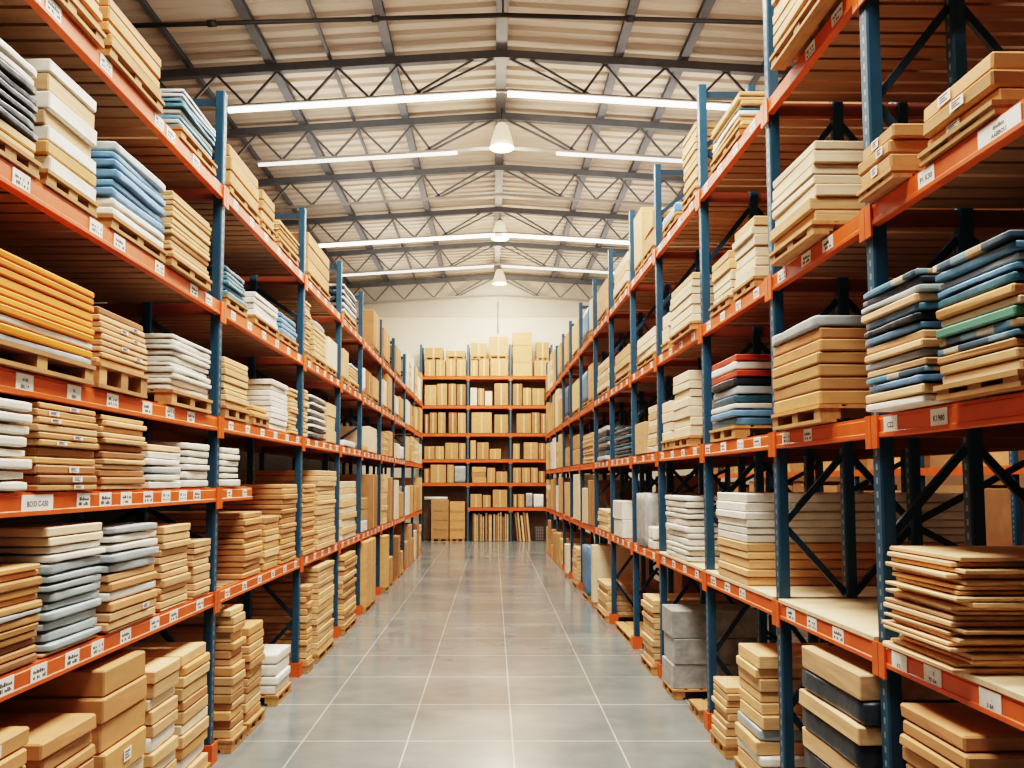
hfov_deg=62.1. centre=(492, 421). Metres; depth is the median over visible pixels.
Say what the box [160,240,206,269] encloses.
board
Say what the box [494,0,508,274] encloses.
ridge beam
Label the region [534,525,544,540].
wire cage
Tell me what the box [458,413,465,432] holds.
carton
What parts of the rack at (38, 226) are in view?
wrapped panel, post, wrapped panel, post, wrapped panel, post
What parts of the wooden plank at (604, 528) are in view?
cream panel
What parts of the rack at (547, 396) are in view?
post, cream panel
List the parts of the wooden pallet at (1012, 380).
board, cream panel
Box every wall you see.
[0,302,356,603]
[362,317,753,539]
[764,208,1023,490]
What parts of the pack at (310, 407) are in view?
wrapped panel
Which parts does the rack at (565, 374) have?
post, post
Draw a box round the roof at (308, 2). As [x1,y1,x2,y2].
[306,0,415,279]
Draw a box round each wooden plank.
[90,598,155,621]
[93,564,153,582]
[94,606,154,631]
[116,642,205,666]
[141,709,177,737]
[143,695,177,724]
[143,735,177,767]
[144,657,180,683]
[145,628,241,641]
[145,670,178,698]
[147,531,189,542]
[149,523,190,533]
[149,545,187,556]
[149,552,186,564]
[150,581,186,593]
[151,539,191,549]
[153,559,186,571]
[153,572,190,587]
[154,586,186,600]
[154,593,186,609]
[156,566,187,578]
[164,759,176,767]
[173,673,206,700]
[174,612,245,624]
[174,694,207,724]
[175,661,209,687]
[176,716,208,748]
[183,551,209,560]
[185,538,210,547]
[185,545,210,553]
[185,557,207,566]
[185,586,209,596]
[186,571,208,582]
[186,579,210,589]
[186,752,207,767]
[188,563,209,574]
[192,604,242,616]
[213,720,242,738]
[214,669,245,685]
[214,679,242,693]
[214,694,243,709]
[215,652,241,665]
[240,637,262,653]
[241,683,260,702]
[242,476,335,480]
[242,481,335,485]
[242,691,259,713]
[243,470,335,475]
[243,667,261,685]
[252,613,311,622]
[259,554,276,563]
[261,534,278,541]
[261,547,278,557]
[266,574,333,587]
[269,569,332,581]
[281,565,333,576]
[289,649,310,657]
[291,642,311,651]
[292,560,334,571]
[310,584,333,599]
[311,596,332,612]
[311,602,332,619]
[311,614,331,629]
[311,623,332,641]
[311,629,333,648]
[311,635,332,654]
[312,503,334,509]
[312,522,333,529]
[312,539,334,549]
[312,608,332,624]
[312,618,333,635]
[313,508,333,514]
[313,534,334,544]
[313,580,332,592]
[313,590,333,605]
[314,490,334,494]
[314,494,334,500]
[314,499,335,504]
[314,513,334,520]
[314,518,333,524]
[314,529,335,538]
[315,486,334,490]
[315,526,334,533]
[331,605,355,618]
[338,569,356,580]
[338,574,354,584]
[338,582,354,593]
[338,595,355,609]
[338,611,353,623]
[339,499,355,507]
[339,511,356,519]
[339,524,355,534]
[339,560,356,570]
[340,488,355,493]
[373,474,387,479]
[380,517,386,523]
[381,480,387,486]
[381,487,387,491]
[381,492,386,498]
[381,499,386,504]
[381,505,387,510]
[381,510,386,517]
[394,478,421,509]
[560,538,589,544]
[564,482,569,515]
[572,558,580,564]
[572,566,580,572]
[572,573,580,580]
[573,546,580,551]
[573,549,580,555]
[573,553,580,560]
[573,562,580,568]
[597,518,610,523]
[597,578,658,589]
[597,588,640,600]
[598,511,610,516]
[598,525,610,531]
[598,598,640,610]
[641,599,659,612]
[642,611,659,622]
[642,631,659,646]
[642,638,659,652]
[643,593,734,605]
[643,607,659,617]
[643,616,659,628]
[643,621,659,634]
[643,626,659,639]
[643,650,659,665]
[644,645,659,659]
[711,696,739,713]
[711,715,737,735]
[711,724,737,744]
[713,676,741,692]
[713,683,741,700]
[713,690,739,706]
[714,710,734,727]
[715,704,738,721]
[717,537,964,551]
[718,560,899,576]
[718,567,898,585]
[719,545,875,558]
[720,551,875,568]
[735,722,804,754]
[736,655,801,677]
[738,643,828,668]
[738,665,801,691]
[738,746,806,767]
[739,687,802,714]
[740,676,798,701]
[740,699,802,729]
[906,762,915,767]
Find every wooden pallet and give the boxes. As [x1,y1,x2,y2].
[0,0,105,48]
[0,135,41,179]
[0,339,95,384]
[36,168,98,217]
[50,362,148,397]
[94,214,166,262]
[98,41,164,113]
[108,294,247,317]
[138,389,212,413]
[162,253,211,290]
[165,182,260,223]
[169,126,217,175]
[207,414,269,427]
[213,726,246,752]
[220,405,249,422]
[238,271,329,300]
[243,707,265,735]
[246,314,279,338]
[258,219,276,240]
[260,682,291,705]
[274,239,299,266]
[278,333,298,350]
[287,659,313,673]
[296,350,311,359]
[310,356,326,369]
[311,311,356,329]
[312,639,333,662]
[325,366,336,376]
[340,617,356,635]
[341,376,348,384]
[348,381,358,390]
[362,598,375,613]
[364,392,371,399]
[369,345,379,355]
[371,397,378,404]
[381,584,388,592]
[382,356,389,366]
[424,357,443,361]
[431,537,449,541]
[446,356,465,361]
[450,538,464,541]
[471,356,486,361]
[489,356,507,360]
[535,358,548,360]
[572,348,618,358]
[572,408,579,415]
[572,580,578,588]
[582,333,589,344]
[582,401,589,408]
[582,591,590,601]
[591,601,597,607]
[597,308,655,324]
[597,386,614,397]
[597,607,632,621]
[613,280,676,302]
[614,370,637,385]
[615,621,643,644]
[634,259,643,274]
[636,351,655,369]
[640,654,657,674]
[642,245,727,263]
[661,341,672,351]
[661,440,715,450]
[662,211,682,236]
[662,678,706,699]
[669,321,793,344]
[672,436,747,448]
[681,185,766,211]
[689,699,706,722]
[709,295,735,317]
[709,425,819,441]
[709,730,738,758]
[710,125,748,172]
[732,276,866,300]
[734,756,747,767]
[768,220,848,265]
[769,0,842,69]
[771,404,898,429]
[857,166,925,202]
[917,99,1021,166]
[933,369,1023,400]
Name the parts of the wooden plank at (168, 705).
cream panel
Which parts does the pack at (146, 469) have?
wrapped panel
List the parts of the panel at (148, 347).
wrapped panel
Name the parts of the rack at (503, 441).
cream panel, cream panel, post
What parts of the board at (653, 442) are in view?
cream panel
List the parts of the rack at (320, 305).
post, post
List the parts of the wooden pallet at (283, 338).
board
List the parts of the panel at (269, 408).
wrapped panel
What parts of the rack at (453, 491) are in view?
post, post, post, post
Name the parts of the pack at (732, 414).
wrapped panel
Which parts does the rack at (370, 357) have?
post, cream panel, wrapped panel, post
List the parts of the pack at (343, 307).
wrapped panel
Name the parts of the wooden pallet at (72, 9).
board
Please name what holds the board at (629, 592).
on the wooden plank at (606, 597)
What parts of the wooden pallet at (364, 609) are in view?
board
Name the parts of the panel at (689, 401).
cream panel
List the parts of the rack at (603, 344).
post, cream panel, post, post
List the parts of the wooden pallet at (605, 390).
cream panel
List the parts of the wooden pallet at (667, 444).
board, cream panel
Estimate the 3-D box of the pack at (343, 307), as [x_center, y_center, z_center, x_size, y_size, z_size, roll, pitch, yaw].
[-2.905,-1.787,14.170,1.060,0.050,1.234,0,-4,0]
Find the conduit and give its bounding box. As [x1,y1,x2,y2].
[497,301,498,332]
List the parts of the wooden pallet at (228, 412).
board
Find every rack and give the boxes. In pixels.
[0,0,227,766]
[121,188,306,676]
[220,261,342,637]
[265,292,363,614]
[303,319,382,594]
[329,338,395,581]
[346,354,405,569]
[363,367,414,536]
[375,395,422,552]
[420,344,469,541]
[468,344,511,541]
[511,344,552,539]
[545,363,609,543]
[550,384,589,557]
[555,345,631,562]
[561,334,631,570]
[568,321,657,578]
[578,302,693,589]
[592,277,719,576]
[607,249,749,623]
[628,210,814,648]
[654,164,899,678]
[697,84,1023,731]
[714,451,1023,545]
[763,0,1023,767]
[858,0,1023,767]
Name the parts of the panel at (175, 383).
wrapped panel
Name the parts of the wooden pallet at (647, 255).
board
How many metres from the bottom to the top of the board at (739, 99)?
0.029 m
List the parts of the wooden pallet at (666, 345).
cream panel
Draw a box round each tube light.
[228,88,495,112]
[258,149,456,166]
[318,232,494,247]
[342,264,493,275]
[502,232,628,244]
[502,264,613,273]
[507,88,731,109]
[556,149,682,162]
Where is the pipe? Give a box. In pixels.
[131,0,762,27]
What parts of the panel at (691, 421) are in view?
cream panel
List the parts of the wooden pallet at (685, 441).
board, cream panel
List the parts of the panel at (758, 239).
cream panel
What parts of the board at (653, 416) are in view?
cream panel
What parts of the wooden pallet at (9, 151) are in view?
board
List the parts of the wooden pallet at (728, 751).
board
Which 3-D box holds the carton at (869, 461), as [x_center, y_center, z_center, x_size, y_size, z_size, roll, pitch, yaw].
[7.500,0.514,15.692,0.800,0.773,0.924,0,-4,0]
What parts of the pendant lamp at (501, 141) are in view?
lamp shade, bulb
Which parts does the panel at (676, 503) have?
wrapped panel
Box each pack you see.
[0,58,35,95]
[0,71,36,105]
[0,78,37,113]
[0,89,35,121]
[0,99,33,130]
[0,106,37,141]
[0,333,90,364]
[0,608,40,623]
[2,556,99,574]
[30,626,101,651]
[32,581,99,601]
[34,566,101,582]
[34,598,100,620]
[34,608,95,631]
[34,617,96,641]
[36,574,100,591]
[37,590,98,610]
[87,556,154,572]
[90,141,164,192]
[90,546,158,562]
[91,151,162,198]
[91,158,165,206]
[94,168,165,217]
[94,187,164,233]
[96,179,162,224]
[100,522,156,533]
[126,466,180,473]
[158,114,211,156]
[159,89,215,132]
[161,93,215,136]
[161,98,214,141]
[162,119,211,158]
[163,103,214,145]
[163,109,211,151]
[205,265,243,284]
[205,290,246,306]
[208,271,243,287]
[208,275,244,292]
[210,285,244,301]
[223,280,245,297]
[275,317,295,332]
[276,323,296,337]
[277,312,295,327]
[277,328,295,341]
[306,420,325,426]
[306,428,325,433]
[306,435,325,440]
[307,398,325,406]
[307,405,324,413]
[307,413,323,420]
[310,320,323,332]
[329,287,355,303]
[329,293,356,309]
[331,299,355,315]
[333,306,355,321]
[455,466,465,482]
[525,493,531,506]
[565,386,568,416]
[582,371,587,403]
[582,544,610,595]
[583,307,588,338]
[597,455,618,460]
[598,425,630,433]
[598,431,609,438]
[598,436,615,442]
[598,445,616,450]
[598,450,609,456]
[599,441,617,446]
[614,430,630,437]
[614,434,630,441]
[614,450,631,454]
[615,427,630,434]
[615,438,630,444]
[615,442,630,447]
[615,446,630,451]
[615,453,631,457]
[636,493,716,546]
[662,604,756,637]
[662,655,738,688]
[663,202,681,227]
[664,631,756,664]
[711,377,770,392]
[711,410,771,421]
[713,107,759,147]
[713,395,771,407]
[714,386,771,400]
[714,418,831,429]
[737,711,802,740]
[772,315,867,345]
[802,669,948,725]
[802,706,906,767]
[804,747,831,767]
[861,284,941,313]
[863,268,939,299]
[863,275,946,307]
[864,312,943,338]
[865,321,942,346]
[866,302,940,330]
[866,348,944,370]
[866,366,940,384]
[870,374,949,392]
[933,230,1023,272]
[935,240,1023,281]
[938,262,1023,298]
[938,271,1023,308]
[938,329,1023,356]
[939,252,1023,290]
[940,317,1023,347]
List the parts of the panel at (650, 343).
cream panel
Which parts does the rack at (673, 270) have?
post, cream panel, wrapped panel, post, post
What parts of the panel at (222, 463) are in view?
wrapped panel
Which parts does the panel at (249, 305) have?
wrapped panel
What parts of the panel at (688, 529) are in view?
wrapped panel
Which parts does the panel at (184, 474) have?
wrapped panel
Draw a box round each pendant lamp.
[489,108,513,152]
[491,216,508,240]
[492,266,506,284]
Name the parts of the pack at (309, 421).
wrapped panel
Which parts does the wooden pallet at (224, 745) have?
board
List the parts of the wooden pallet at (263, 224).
board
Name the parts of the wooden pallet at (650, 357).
cream panel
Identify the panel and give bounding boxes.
[0,38,36,77]
[0,398,31,411]
[0,424,28,434]
[0,448,24,456]
[0,471,22,479]
[0,522,101,536]
[0,531,102,545]
[0,547,105,562]
[24,59,95,112]
[31,91,96,146]
[32,125,95,174]
[96,198,163,240]
[96,530,155,542]
[119,474,179,480]
[127,755,143,767]
[140,451,179,459]
[143,333,210,353]
[143,366,209,383]
[144,471,206,478]
[145,345,209,363]
[147,356,207,373]
[147,378,207,393]
[147,442,208,450]
[174,457,206,463]
[190,460,237,466]
[198,448,238,453]
[219,473,237,478]
[244,292,277,313]
[244,385,286,395]
[246,303,275,323]
[247,396,286,405]
[257,406,287,416]
[260,666,289,684]
[262,644,290,663]
[269,418,286,426]
[342,274,671,316]
[377,379,386,405]
[394,395,398,414]
[413,530,416,559]
[591,544,648,601]
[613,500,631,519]
[637,336,655,355]
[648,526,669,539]
[662,401,674,413]
[663,313,671,329]
[663,422,674,432]
[665,511,718,518]
[666,500,716,507]
[666,523,718,532]
[667,534,719,544]
[667,545,720,555]
[670,287,713,311]
[671,304,713,329]
[673,381,701,394]
[673,397,714,410]
[675,417,716,428]
[714,280,735,299]
[716,509,963,519]
[717,492,963,501]
[717,501,963,511]
[718,516,964,526]
[718,523,964,533]
[718,529,964,542]
[735,234,767,261]
[736,257,796,279]
[772,165,858,210]
[772,175,861,219]
[773,141,862,188]
[773,150,862,200]
[775,184,861,226]
[866,394,1008,411]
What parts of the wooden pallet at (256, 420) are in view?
board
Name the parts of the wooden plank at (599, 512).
cream panel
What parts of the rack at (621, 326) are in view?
post, post, post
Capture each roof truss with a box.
[158,50,790,110]
[214,113,693,164]
[257,164,683,209]
[280,207,628,243]
[324,241,628,275]
[345,275,601,303]
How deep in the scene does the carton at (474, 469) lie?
33.93 m
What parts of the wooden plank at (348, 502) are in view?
cream panel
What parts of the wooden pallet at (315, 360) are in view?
board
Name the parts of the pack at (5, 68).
wrapped panel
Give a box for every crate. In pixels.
[431,500,449,537]
[450,501,465,537]
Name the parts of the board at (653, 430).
cream panel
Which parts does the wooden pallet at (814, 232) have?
board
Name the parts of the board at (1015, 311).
cream panel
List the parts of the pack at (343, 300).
wrapped panel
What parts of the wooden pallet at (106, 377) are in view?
board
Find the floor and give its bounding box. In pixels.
[209,540,807,767]
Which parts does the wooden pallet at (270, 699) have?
wrapped panel, board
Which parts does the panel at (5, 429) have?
wrapped panel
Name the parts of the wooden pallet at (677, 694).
board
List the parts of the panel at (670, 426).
cream panel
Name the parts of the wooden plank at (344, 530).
cream panel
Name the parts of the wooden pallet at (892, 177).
board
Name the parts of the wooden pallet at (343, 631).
board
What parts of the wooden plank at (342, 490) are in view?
cream panel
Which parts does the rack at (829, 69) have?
post, post, post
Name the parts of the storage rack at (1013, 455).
post, post, post, post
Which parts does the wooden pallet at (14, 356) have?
board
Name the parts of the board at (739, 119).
wrapped panel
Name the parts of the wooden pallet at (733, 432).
board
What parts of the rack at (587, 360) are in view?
post, post, cream panel, post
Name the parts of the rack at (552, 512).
wrapped panel, post, wrapped panel, post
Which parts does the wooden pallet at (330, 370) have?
cream panel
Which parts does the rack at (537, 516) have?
wrapped panel, post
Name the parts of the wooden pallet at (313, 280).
board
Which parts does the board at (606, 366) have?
cream panel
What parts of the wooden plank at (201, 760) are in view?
wrapped panel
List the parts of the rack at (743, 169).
post, post, post, post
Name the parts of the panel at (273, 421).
wrapped panel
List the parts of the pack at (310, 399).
wrapped panel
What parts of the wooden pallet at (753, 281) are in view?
board, cream panel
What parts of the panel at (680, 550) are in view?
wrapped panel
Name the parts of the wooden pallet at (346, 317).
board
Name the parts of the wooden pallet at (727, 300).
board, cream panel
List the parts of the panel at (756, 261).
cream panel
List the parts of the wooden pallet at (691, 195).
board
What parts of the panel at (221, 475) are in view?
wrapped panel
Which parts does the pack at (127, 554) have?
wrapped panel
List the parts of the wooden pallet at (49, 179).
wrapped panel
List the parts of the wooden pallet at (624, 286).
board, cream panel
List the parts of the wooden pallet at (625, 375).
board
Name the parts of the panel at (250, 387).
wrapped panel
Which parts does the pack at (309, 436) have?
wrapped panel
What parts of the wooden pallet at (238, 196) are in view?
board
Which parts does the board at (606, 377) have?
cream panel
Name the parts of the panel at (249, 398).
wrapped panel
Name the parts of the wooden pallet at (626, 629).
board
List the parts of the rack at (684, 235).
post, wrapped panel, post, post, post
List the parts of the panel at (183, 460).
wrapped panel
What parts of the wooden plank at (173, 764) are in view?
cream panel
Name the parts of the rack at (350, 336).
post, post, cream panel, wrapped panel, post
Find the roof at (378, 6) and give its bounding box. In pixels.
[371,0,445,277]
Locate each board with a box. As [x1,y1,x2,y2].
[0,119,35,152]
[0,131,33,157]
[0,249,93,298]
[0,257,93,304]
[0,266,93,312]
[0,276,92,321]
[0,287,91,328]
[0,295,93,335]
[0,303,93,342]
[0,323,91,358]
[8,423,96,436]
[32,73,94,128]
[32,109,90,157]
[32,634,96,657]
[87,346,146,365]
[88,340,147,360]
[88,357,143,374]
[89,459,144,465]
[90,321,144,343]
[91,327,145,348]
[92,314,144,337]
[92,352,146,370]
[93,333,147,354]
[93,432,144,440]
[93,465,142,469]
[94,426,142,435]
[95,414,142,424]
[95,420,146,430]
[96,485,142,489]
[96,613,154,633]
[97,438,146,446]
[141,444,179,452]
[155,600,185,611]
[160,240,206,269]
[161,191,208,225]
[161,217,208,251]
[162,205,209,239]
[163,196,211,231]
[163,223,208,256]
[163,229,209,261]
[163,245,208,274]
[164,235,207,265]
[165,200,210,235]
[165,211,210,245]
[165,250,209,278]
[186,592,207,599]
[204,394,248,406]
[205,368,248,382]
[205,389,246,400]
[206,375,247,388]
[207,363,247,376]
[207,382,246,395]
[221,401,246,410]
[222,357,247,371]
[268,301,310,307]
[271,304,309,310]
[274,223,299,245]
[274,227,297,248]
[274,230,297,251]
[275,307,309,312]
[276,232,297,253]
[278,310,310,316]
[282,313,311,319]
[284,431,297,434]
[285,427,297,431]
[286,391,296,397]
[286,399,296,403]
[287,402,296,407]
[287,406,297,410]
[287,409,297,413]
[287,416,296,421]
[287,420,295,424]
[288,388,297,393]
[308,340,324,352]
[308,350,325,362]
[309,335,324,347]
[309,345,325,357]
[310,325,325,338]
[310,330,325,343]
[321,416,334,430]
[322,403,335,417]
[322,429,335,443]
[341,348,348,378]
[394,436,408,460]
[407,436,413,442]
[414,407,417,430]
[424,497,447,499]
[474,513,475,540]
[476,514,477,540]
[478,513,479,540]
[480,514,481,540]
[485,512,487,540]
[489,514,491,540]
[493,514,494,540]
[500,512,501,540]
[502,516,503,540]
[514,512,518,540]
[516,511,520,540]
[520,515,524,540]
[522,511,527,540]
[525,512,530,540]
[546,443,549,469]
[548,411,550,432]
[558,434,577,467]
[572,320,578,354]
[572,379,579,411]
[583,435,593,440]
[583,438,593,443]
[583,443,599,447]
[583,457,593,460]
[583,460,599,463]
[597,279,614,319]
[597,374,615,386]
[597,594,640,605]
[597,603,640,615]
[598,362,614,375]
[599,584,659,594]
[614,261,628,286]
[615,344,637,365]
[615,355,639,373]
[616,364,630,378]
[635,421,648,454]
[647,439,657,446]
[648,412,656,421]
[648,426,656,434]
[672,272,711,297]
[682,137,710,160]
[683,122,718,147]
[683,128,713,154]
[683,143,713,167]
[683,158,711,182]
[684,150,713,175]
[684,172,712,194]
[684,179,697,197]
[685,165,710,186]
[711,97,764,139]
[712,91,764,134]
[712,250,734,272]
[712,258,736,282]
[712,354,770,370]
[712,370,770,385]
[713,117,754,157]
[713,121,751,158]
[714,100,861,143]
[735,216,767,241]
[770,197,951,241]
[772,0,778,6]
[773,0,790,25]
[773,0,796,35]
[773,0,807,47]
[774,0,782,13]
[774,210,857,249]
[775,0,808,48]
[799,689,904,745]
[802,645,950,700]
[802,726,858,767]
[861,293,943,323]
[865,338,947,363]
[866,383,1023,403]
[867,330,936,354]
[868,357,943,378]
[882,620,1023,645]
[882,641,1023,673]
[883,602,1023,626]
[883,624,1023,651]
[884,612,1023,635]
[885,562,1023,578]
[885,581,1023,601]
[885,597,1023,620]
[886,588,1023,610]
[887,552,1023,566]
[889,546,1023,561]
[891,557,1023,573]
[891,638,1023,666]
[892,572,1023,589]
[892,610,1023,634]
[893,567,1023,585]
[893,618,1023,643]
[894,594,1023,614]
[896,577,1023,594]
[897,587,1023,607]
[899,635,1023,663]
[902,634,1023,659]
[936,283,1023,319]
[936,305,1023,338]
[937,338,1023,364]
[940,347,1023,374]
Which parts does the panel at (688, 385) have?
cream panel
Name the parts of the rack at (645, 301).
post, wrapped panel, post, post, post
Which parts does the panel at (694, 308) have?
cream panel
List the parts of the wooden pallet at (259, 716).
board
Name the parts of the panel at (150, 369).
wrapped panel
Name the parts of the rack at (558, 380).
post, wrapped panel, cream panel, post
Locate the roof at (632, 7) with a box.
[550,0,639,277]
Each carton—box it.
[0,457,94,465]
[0,464,94,474]
[0,475,96,483]
[0,563,39,575]
[0,569,37,582]
[0,576,42,593]
[0,586,38,601]
[0,593,36,607]
[0,600,41,616]
[0,614,39,631]
[0,622,37,640]
[0,630,36,647]
[0,637,34,654]
[0,645,35,663]
[0,653,36,674]
[0,675,146,723]
[0,713,95,760]
[0,726,28,758]
[0,748,26,767]
[2,446,93,458]
[3,432,96,442]
[10,408,95,423]
[14,651,144,696]
[18,484,96,490]
[24,731,91,767]
[26,439,98,449]
[28,402,95,416]
[32,416,97,429]
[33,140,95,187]
[54,744,95,767]
[76,0,99,26]
[76,757,93,767]
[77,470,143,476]
[79,0,101,22]
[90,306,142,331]
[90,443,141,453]
[90,698,145,753]
[91,0,98,9]
[92,726,145,767]
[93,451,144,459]
[93,589,157,611]
[96,477,144,483]
[96,571,156,591]
[98,0,160,67]
[98,21,159,88]
[99,6,159,79]
[104,34,161,97]
[149,511,261,518]
[149,517,261,525]
[156,620,244,632]
[174,728,206,759]
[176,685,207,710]
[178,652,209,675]
[189,529,261,538]
[190,504,295,508]
[190,523,260,531]
[192,508,296,513]
[193,499,296,504]
[211,144,257,189]
[213,156,258,202]
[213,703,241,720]
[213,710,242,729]
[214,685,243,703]
[215,636,245,650]
[215,646,240,658]
[215,659,244,675]
[217,536,260,543]
[217,540,261,548]
[217,545,262,554]
[217,551,261,561]
[217,557,260,566]
[217,562,258,572]
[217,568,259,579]
[226,171,257,211]
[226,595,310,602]
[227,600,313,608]
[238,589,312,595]
[240,484,296,487]
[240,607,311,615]
[241,620,262,636]
[241,644,264,661]
[241,701,260,721]
[243,628,263,644]
[243,652,264,669]
[243,675,261,693]
[244,661,261,677]
[247,405,266,413]
[247,410,266,416]
[248,494,297,499]
[251,488,296,493]
[252,584,313,590]
[258,190,274,212]
[258,200,274,221]
[258,210,273,229]
[258,560,276,570]
[259,528,278,535]
[260,515,278,523]
[260,522,277,529]
[262,512,294,518]
[262,539,277,549]
[262,631,311,639]
[263,620,311,628]
[263,637,311,645]
[264,626,311,633]
[276,522,296,528]
[276,542,294,549]
[276,551,295,559]
[277,516,295,523]
[277,526,295,533]
[277,546,294,554]
[277,555,295,564]
[278,536,294,544]
[279,531,294,538]
[289,654,312,663]
[290,232,328,269]
[293,492,314,496]
[293,502,313,507]
[293,534,313,541]
[297,245,328,281]
[301,525,313,531]
[301,530,315,536]
[301,538,314,546]
[301,543,313,550]
[301,548,314,555]
[302,484,315,487]
[302,488,315,492]
[302,497,314,502]
[302,507,314,512]
[302,511,313,517]
[302,516,314,521]
[302,520,314,526]
[306,258,328,292]
[318,551,355,560]
[333,474,377,529]
[338,577,356,588]
[338,586,355,598]
[338,590,354,603]
[338,600,355,614]
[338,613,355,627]
[339,555,356,565]
[339,565,354,574]
[341,537,375,606]
[353,445,367,450]
[355,310,379,350]
[355,498,367,508]
[355,509,366,519]
[365,370,371,394]
[370,534,388,587]
[371,376,378,399]
[372,374,391,409]
[381,431,392,456]
[382,328,389,362]
[382,524,411,564]
[387,477,392,522]
[389,345,400,374]
[389,535,400,575]
[389,556,392,583]
[397,396,402,416]
[398,523,418,557]
[399,485,412,513]
[399,492,403,517]
[400,540,408,567]
[400,550,402,571]
[409,444,411,461]
[410,415,412,426]
[412,406,414,428]
[412,537,413,561]
[414,486,416,511]
[416,407,419,431]
[417,487,419,510]
[418,372,421,385]
[419,408,421,433]
[424,348,443,358]
[424,414,429,432]
[424,446,434,458]
[424,469,429,482]
[425,360,435,375]
[425,385,436,405]
[430,413,437,432]
[430,465,446,482]
[435,446,444,458]
[436,360,445,375]
[437,384,447,405]
[438,413,445,432]
[445,443,458,458]
[446,351,465,357]
[446,359,455,375]
[447,465,454,482]
[448,384,456,405]
[449,413,457,432]
[457,359,465,375]
[457,384,465,405]
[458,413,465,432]
[459,443,465,458]
[470,441,475,458]
[470,494,481,506]
[471,343,486,355]
[471,360,477,375]
[472,413,491,432]
[472,467,485,471]
[472,472,485,476]
[472,477,485,482]
[477,442,488,458]
[478,389,484,405]
[479,359,488,375]
[483,495,490,506]
[487,468,494,482]
[489,337,507,355]
[490,359,507,375]
[490,449,500,458]
[493,490,506,506]
[494,383,507,405]
[494,415,507,432]
[496,472,506,482]
[512,332,530,347]
[512,363,531,375]
[513,345,531,362]
[513,384,521,405]
[513,444,519,458]
[513,468,520,482]
[513,494,516,506]
[516,414,530,432]
[518,494,523,506]
[521,468,529,482]
[522,388,530,405]
[523,442,537,458]
[530,468,537,482]
[531,389,543,405]
[531,413,539,432]
[533,361,548,375]
[535,342,548,359]
[538,443,545,458]
[538,471,544,482]
[540,414,545,432]
[546,373,547,393]
[546,402,549,418]
[546,418,548,434]
[546,526,547,553]
[548,490,550,508]
[548,520,577,538]
[548,537,550,555]
[550,402,552,416]
[550,416,552,430]
[551,479,552,509]
[551,529,579,544]
[552,349,555,368]
[552,366,555,384]
[552,393,554,429]
[553,478,555,510]
[553,532,555,560]
[556,532,589,566]
[558,342,561,373]
[558,398,565,425]
[558,478,569,513]
[564,332,572,365]
[565,448,573,466]
[573,434,586,449]
[573,449,579,465]
[588,363,599,399]
[588,480,645,525]
[634,207,672,267]
[644,210,670,239]
[645,228,664,252]
[713,467,723,473]
[724,467,733,473]
[734,466,747,473]
[749,482,753,491]
[764,481,793,491]
[772,352,868,378]
[773,327,868,356]
[773,339,869,367]
[773,364,869,389]
[774,377,870,401]
[774,390,870,413]
[791,462,814,471]
[793,481,839,491]
[823,461,831,470]
[824,485,837,491]
[834,459,866,470]
[838,484,896,491]
[858,140,929,176]
[861,154,922,187]
[863,124,931,160]
[867,459,872,469]
[894,456,929,468]
[899,733,961,767]
[900,703,1023,751]
[903,720,1023,767]
[903,746,938,767]
[923,69,1023,137]
[924,51,1023,122]
[928,88,1023,145]
[930,454,961,467]
[935,485,1006,492]
[983,450,1023,465]
[984,488,1023,545]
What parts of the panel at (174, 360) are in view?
wrapped panel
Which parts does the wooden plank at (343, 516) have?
cream panel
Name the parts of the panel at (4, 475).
wrapped panel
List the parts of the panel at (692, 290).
cream panel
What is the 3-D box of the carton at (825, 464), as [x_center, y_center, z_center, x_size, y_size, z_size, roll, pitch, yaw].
[7.500,0.679,18.298,0.800,0.808,0.949,0,-4,0]
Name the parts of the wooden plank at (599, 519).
cream panel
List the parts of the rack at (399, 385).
post, cream panel, cream panel, wrapped panel, post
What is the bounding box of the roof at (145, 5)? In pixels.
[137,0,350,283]
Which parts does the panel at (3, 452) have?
wrapped panel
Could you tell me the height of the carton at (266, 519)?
0.071 m
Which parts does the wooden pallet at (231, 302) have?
board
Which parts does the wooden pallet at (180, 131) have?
board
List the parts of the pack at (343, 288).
wrapped panel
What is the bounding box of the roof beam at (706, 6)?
[581,0,715,279]
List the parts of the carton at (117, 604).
wrapped panel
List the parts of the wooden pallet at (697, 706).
board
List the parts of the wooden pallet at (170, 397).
wrapped panel, board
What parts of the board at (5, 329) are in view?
wrapped panel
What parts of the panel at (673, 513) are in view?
wrapped panel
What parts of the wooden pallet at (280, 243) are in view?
board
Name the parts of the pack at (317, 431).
wrapped panel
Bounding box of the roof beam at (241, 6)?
[231,0,389,281]
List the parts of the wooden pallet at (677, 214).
board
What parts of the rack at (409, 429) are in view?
wrapped panel, wrapped panel, wrapped panel, wrapped panel, post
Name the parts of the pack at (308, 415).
wrapped panel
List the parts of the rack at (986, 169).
post, post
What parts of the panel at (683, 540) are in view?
wrapped panel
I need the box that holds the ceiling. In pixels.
[113,0,932,283]
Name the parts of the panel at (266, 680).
wrapped panel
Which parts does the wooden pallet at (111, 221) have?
wrapped panel, board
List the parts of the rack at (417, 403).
wrapped panel, cream panel, post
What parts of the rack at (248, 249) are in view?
wrapped panel, post, wrapped panel, post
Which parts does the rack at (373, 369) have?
post, post, post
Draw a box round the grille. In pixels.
[536,527,542,538]
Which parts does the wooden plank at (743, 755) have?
wrapped panel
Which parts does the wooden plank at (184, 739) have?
cream panel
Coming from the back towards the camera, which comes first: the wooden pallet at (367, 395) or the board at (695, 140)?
the wooden pallet at (367, 395)
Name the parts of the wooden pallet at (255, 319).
wrapped panel, board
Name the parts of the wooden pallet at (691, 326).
board, cream panel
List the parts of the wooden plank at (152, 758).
wrapped panel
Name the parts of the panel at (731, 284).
cream panel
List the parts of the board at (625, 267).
cream panel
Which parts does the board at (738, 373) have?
wrapped panel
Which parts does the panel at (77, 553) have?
wrapped panel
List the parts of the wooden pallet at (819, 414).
board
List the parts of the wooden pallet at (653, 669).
board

